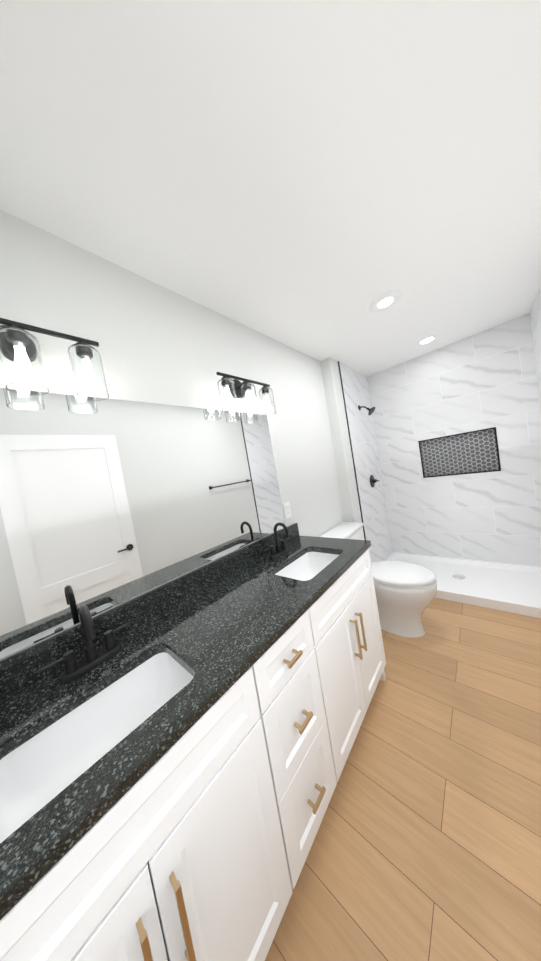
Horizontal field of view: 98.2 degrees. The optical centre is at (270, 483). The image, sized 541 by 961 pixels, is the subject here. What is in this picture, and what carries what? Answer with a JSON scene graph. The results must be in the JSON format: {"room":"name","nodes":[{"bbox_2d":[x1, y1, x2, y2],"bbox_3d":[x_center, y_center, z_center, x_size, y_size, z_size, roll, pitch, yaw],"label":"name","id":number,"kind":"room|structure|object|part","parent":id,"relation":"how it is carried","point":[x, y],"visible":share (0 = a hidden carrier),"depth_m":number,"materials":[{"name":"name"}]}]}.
{"room":"bathroom","nodes":[
{"label":"bathroom","id":0,"kind":"room"},
{"bbox_2d":[0,210,344,660],"bbox_3d":[-0.278,0.185,1.410,0.120,2.440,5.540,-7,4,42],"label":"wall","id":1,"kind":"structure","parent":0,"point":[158,344],"depth_m":1.16,"materials":[{"name":"white paint"}]},
{"bbox_2d":[0,318,108,400],"bbox_3d":[-0.787,-0.406,0.736,0.142,0.236,0.430,-7,4,42],"label":"sconce","id":2,"kind":"object","parent":1,"relation":"attached to","point":[22,365],"visible":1,"depth_m":0.74,"materials":[{"name":"black"}]},
{"bbox_3d":[-0.764,-0.375,0.723,0.097,0.168,0.097,-7,4,42],"label":"lamp shade","id":3,"kind":"part","parent":2,"relation":"part of","materials":[{"name":"clear glass"}]},
{"bbox_3d":[-0.656,-0.399,0.845,0.097,0.168,0.097,-7,4,42],"label":"lamp shade","id":4,"kind":"part","parent":2,"relation":"part of","materials":[{"name":"clear glass"}]},
{"bbox_2d":[0,388,284,658],"bbox_3d":[-0.470,0.028,1.125,0.006,0.818,1.547,-7,4,42],"label":"mirror","id":5,"kind":"object","parent":1,"relation":"attached to","point":[105,504],"visible":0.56,"depth_m":0.94,"materials":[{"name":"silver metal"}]},
{"bbox_2d":[0,523,299,697],"bbox_3d":[-0.343,0.476,1.189,0.022,0.100,1.677,-7,4,42],"label":"backsplash","id":6,"kind":"structure","parent":1,"relation":"attached to","point":[19,669],"depth_m":0.94,"materials":[{"name":"black stone"}]},
{"bbox_2d":[216,372,275,416],"bbox_3d":[-0.153,-0.548,1.450,0.142,0.236,0.430,-7,4,42],"label":"sconce","id":7,"kind":"object","parent":1,"relation":"attached to","point":[230,391],"visible":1,"depth_m":1.39,"materials":[{"name":"black"}]},
{"bbox_3d":[-0.239,-0.493,1.314,0.097,0.168,0.097,-7,4,42],"label":"lamp shade","id":8,"kind":"part","parent":7,"relation":"part of","materials":[{"name":"clear glass"}]},
{"bbox_2d":[216,372,269,398],"bbox_3d":[-0.171,-0.607,1.455,0.118,0.116,0.430,-7,4,42],"label":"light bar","id":9,"kind":"object","parent":7,"relation":"attached to","point":[243,388],"depth_m":1.40,"materials":[{"name":"black metal"}]},
{"bbox_3d":[-0.130,-0.517,1.436,0.097,0.168,0.097,-7,4,42],"label":"lamp shade","id":10,"kind":"part","parent":7,"relation":"part of","materials":[{"name":"clear glass"}]},
{"bbox_3d":[-0.022,-0.541,1.558,0.097,0.168,0.097,-7,4,42],"label":"lamp shade","id":11,"kind":"part","parent":7,"relation":"part of","materials":[{"name":"clear glass"}]},
{"bbox_2d":[283,502,291,518],"bbox_3d":[0.128,0.202,1.755,0.007,0.116,0.070,-7,4,42],"label":"electrical outlet plate","id":12,"kind":"object","parent":1,"relation":"attached to","point":[287,510],"visible":1,"depth_m":1.75,"materials":[{"name":"white plastic"}]},
{"bbox_2d":[0,0,540,376],"bbox_3d":[0.124,-1.142,0.787,2.150,0.100,5.540,-7,4,42],"label":"ceiling","id":13,"kind":"structure","parent":0,"point":[314,179],"depth_m":0.76,"materials":[{"name":"white paint"}]},
{"bbox_2d":[369,290,402,312],"bbox_3d":[0.790,-1.239,1.611,0.208,0.010,0.208,-7,4,42],"label":"recessed light","id":14,"kind":"object","parent":13,"relation":"in","point":[396,295],"depth_m":1.60,"materials":[{"name":"white plastic"}]},
{"bbox_3d":[0.790,-1.240,1.611,0.097,0.004,0.097,-7,4,42],"label":"recessed ceiling light lens","id":15,"kind":"part","parent":14,"relation":"part of","materials":[{"name":"white plastic"}]},
{"bbox_2d":[418,335,436,344],"bbox_3d":[1.534,-1.398,2.297,0.158,0.009,0.158,-7,4,42],"label":"recessed light","id":16,"kind":"object","parent":13,"relation":"in","point":[433,336],"depth_m":2.28,"materials":[{"name":"white"}]},
{"bbox_3d":[1.534,-1.396,2.297,0.110,0.005,0.110,-7,4,42],"label":"recessed ceiling light lens","id":17,"kind":"part","parent":16,"relation":"part of","materials":[{"name":"white plastic"}]},
{"bbox_2d":[320,357,364,539],"bbox_3d":[1.183,-0.134,2.888,0.100,2.440,1.340,-7,4,42],"label":"wall","id":18,"kind":"structure","parent":0,"point":[340,433],"depth_m":2.38,"materials":[{"name":"white paint"}]},
{"bbox_2d":[338,361,365,539],"bbox_3d":[0.911,-0.069,2.499,0.010,2.440,0.012,-7,4,42],"label":"trim","id":19,"kind":"structure","parent":18,"relation":"attached to","point":[351,448],"depth_m":2.48,"materials":[{"name":"black metal"}]},
{"bbox_2d":[339,362,392,562],"bbox_3d":[1.186,-0.156,2.813,0.008,2.390,0.840,-7,4,42],"label":"wall tiles","id":20,"kind":"structure","parent":18,"relation":"attached to","point":[366,458],"depth_m":2.76,"materials":[{"name":"tile"}]},
{"bbox_2d":[358,405,374,415],"bbox_3d":[1.110,-0.849,2.689,0.174,0.148,0.104,-7,4,42],"label":"shower head","id":21,"kind":"object","parent":20,"relation":"attached to","point":[371,410],"visible":1,"depth_m":2.67},
{"bbox_2d":[370,475,378,486],"bbox_3d":[1.255,-0.031,2.823,0.057,0.156,0.164,-7,4,42],"label":"shower valve","id":22,"kind":"object","parent":20,"relation":"attached to","point":[372,481],"visible":0.98,"depth_m":2.81,"materials":[{"name":"black metal"}]},
{"bbox_2d":[265,598,540,960],"bbox_3d":[0.547,1.360,0.910,2.150,0.100,5.540,-7,4,42],"label":"floor","id":23,"kind":"structure","parent":0,"point":[426,845],"depth_m":0.92,"materials":[{"name":"brown wood"}]},
{"bbox_2d":[0,546,385,960],"bbox_3d":[-0.057,0.964,1.018,0.584,0.870,1.657,-7,4,42],"label":"bathroom vanity","id":24,"kind":"object","parent":23,"relation":"on","point":[174,754],"depth_m":0.60,"materials":[{"name":"white wood"}]},
{"bbox_2d":[0,536,370,909],"bbox_3d":[-0.134,0.518,1.015,0.556,0.035,1.682,-7,4,42],"label":"countertop","id":25,"kind":"structure","parent":24,"relation":"on","point":[218,631],"depth_m":0.68,"materials":[{"name":"black stone"}]},
{"bbox_2d":[36,606,131,685],"bbox_3d":[-0.564,0.482,0.731,0.131,0.207,0.240,-7,4,42],"label":"faucet","id":26,"kind":"object","parent":25,"relation":"on","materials":[{"name":"black metal"}]},
{"bbox_2d":[0,650,187,829],"bbox_3d":[-0.405,0.673,0.594,0.273,0.163,0.424,-7,4,42],"label":"sink","id":27,"kind":"object","parent":25,"relation":"in","point":[31,769],"depth_m":0.64,"materials":[{"name":"white ceramic"}]},
{"bbox_2d":[264,522,291,557],"bbox_3d":[0.065,0.341,1.440,0.131,0.207,0.240,-7,4,42],"label":"faucet","id":28,"kind":"object","parent":25,"relation":"on","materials":[{"name":"black metal"}]},
{"bbox_2d":[276,550,335,577],"bbox_3d":[0.226,0.531,1.304,0.273,0.163,0.424,-7,4,42],"label":"sink","id":29,"kind":"object","parent":25,"relation":"in","point":[308,563],"depth_m":1.47,"materials":[{"name":"white ceramic"}]},
{"bbox_2d":[320,522,436,637],"bbox_3d":[0.930,0.785,1.970,0.777,0.803,0.470,-7,4,42],"label":"toilet","id":30,"kind":"object","parent":23,"relation":"on","point":[405,592],"visible":0.69,"depth_m":1.80,"materials":[{"name":"white ceramic"}]},
{"bbox_3d":[0.660,0.433,2.140,0.217,0.037,0.470,-7,4,42],"label":"tank lid","id":31,"kind":"part","parent":30,"relation":"part of","materials":[{"name":"white ceramic"}]},
{"bbox_3d":[1.030,0.705,1.865,0.472,0.030,0.384,-7,4,42],"label":"lid","id":32,"kind":"part","parent":30,"relation":"part of","materials":[{"name":"white ceramic"}]},
{"bbox_3d":[1.061,0.955,1.888,0.505,0.433,0.376,-7,4,42],"label":"bowl","id":33,"kind":"part","parent":30,"relation":"part of","materials":[{"name":"white ceramic"}]},
{"bbox_3d":[1.035,0.730,1.866,0.468,0.012,0.380,-7,4,42],"label":"seat","id":34,"kind":"part","parent":30,"relation":"part of","materials":[{"name":"white ceramic"}]},
{"bbox_2d":[387,552,540,617],"bbox_3d":[1.926,0.963,2.398,1.434,0.080,0.810,-7,4,42],"label":"pan","id":35,"kind":"object","parent":23,"relation":"on","point":[511,587],"visible":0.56,"depth_m":2.23,"materials":[{"name":"white plastic"}]},
{"bbox_2d":[453,574,464,578],"bbox_3d":[1.943,0.961,2.417,0.104,0.007,0.104,-7,4,42],"label":"floor drain","id":36,"kind":"object","parent":35,"relation":"on","point":[458,576],"visible":1,"depth_m":2.41,"materials":[{"name":"silver metal"}]},
{"bbox_3d":[0.950,0.033,0.288,0.120,2.440,5.540,-7,4,42],"label":"wall","id":37,"kind":"structure","parent":0,"visible":0},
{"bbox_2d":[529,286,540,412],"bbox_3d":[2.256,-0.290,1.856,0.008,2.390,0.810,-7,4,42],"label":"wall tiles","id":38,"kind":"structure","parent":37,"relation":"attached to","point":[535,316],"depth_m":1.98,"materials":[{"name":"tile"}]},
{"bbox_3d":[2.091,-0.284,2.822,1.790,2.440,0.200,-7,4,42],"label":"wall","id":39,"kind":"structure","parent":0,"visible":0},
{"bbox_2d":[367,313,540,565],"bbox_3d":[1.992,-0.284,2.639,1.450,2.390,0.001,-7,4,42],"label":"wall tile","id":40,"kind":"structure","parent":39,"relation":"attached to","point":[486,379],"depth_m":2.52,"materials":[{"name":"tile"}]},
{"bbox_2d":[418,427,500,477],"bbox_3d":[2.050,-0.316,2.585,0.669,0.444,0.014,-7,4,42],"label":"trim","id":41,"kind":"structure","parent":40,"relation":"attached to","point":[496,440],"depth_m":2.53,"materials":[{"name":"black"}]},
{"bbox_2d":[421,429,498,475],"bbox_3d":[2.108,-0.329,2.649,0.665,0.440,0.001,-7,4,42],"label":"wall tiles","id":42,"kind":"object","parent":39,"relation":"attached to","point":[460,453],"visible":0.2,"depth_m":2.63,"materials":[{"name":"black tile"}]},
{"bbox_2d":[420,429,498,475],"bbox_3d":[2.106,-0.329,2.647,0.663,0.438,0.001,-7,4,42],"label":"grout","id":43,"kind":"structure","parent":42,"relation":"attached to","point":[473,459],"depth_m":2.62,"materials":[{"name":"grey tile"}]}
]}

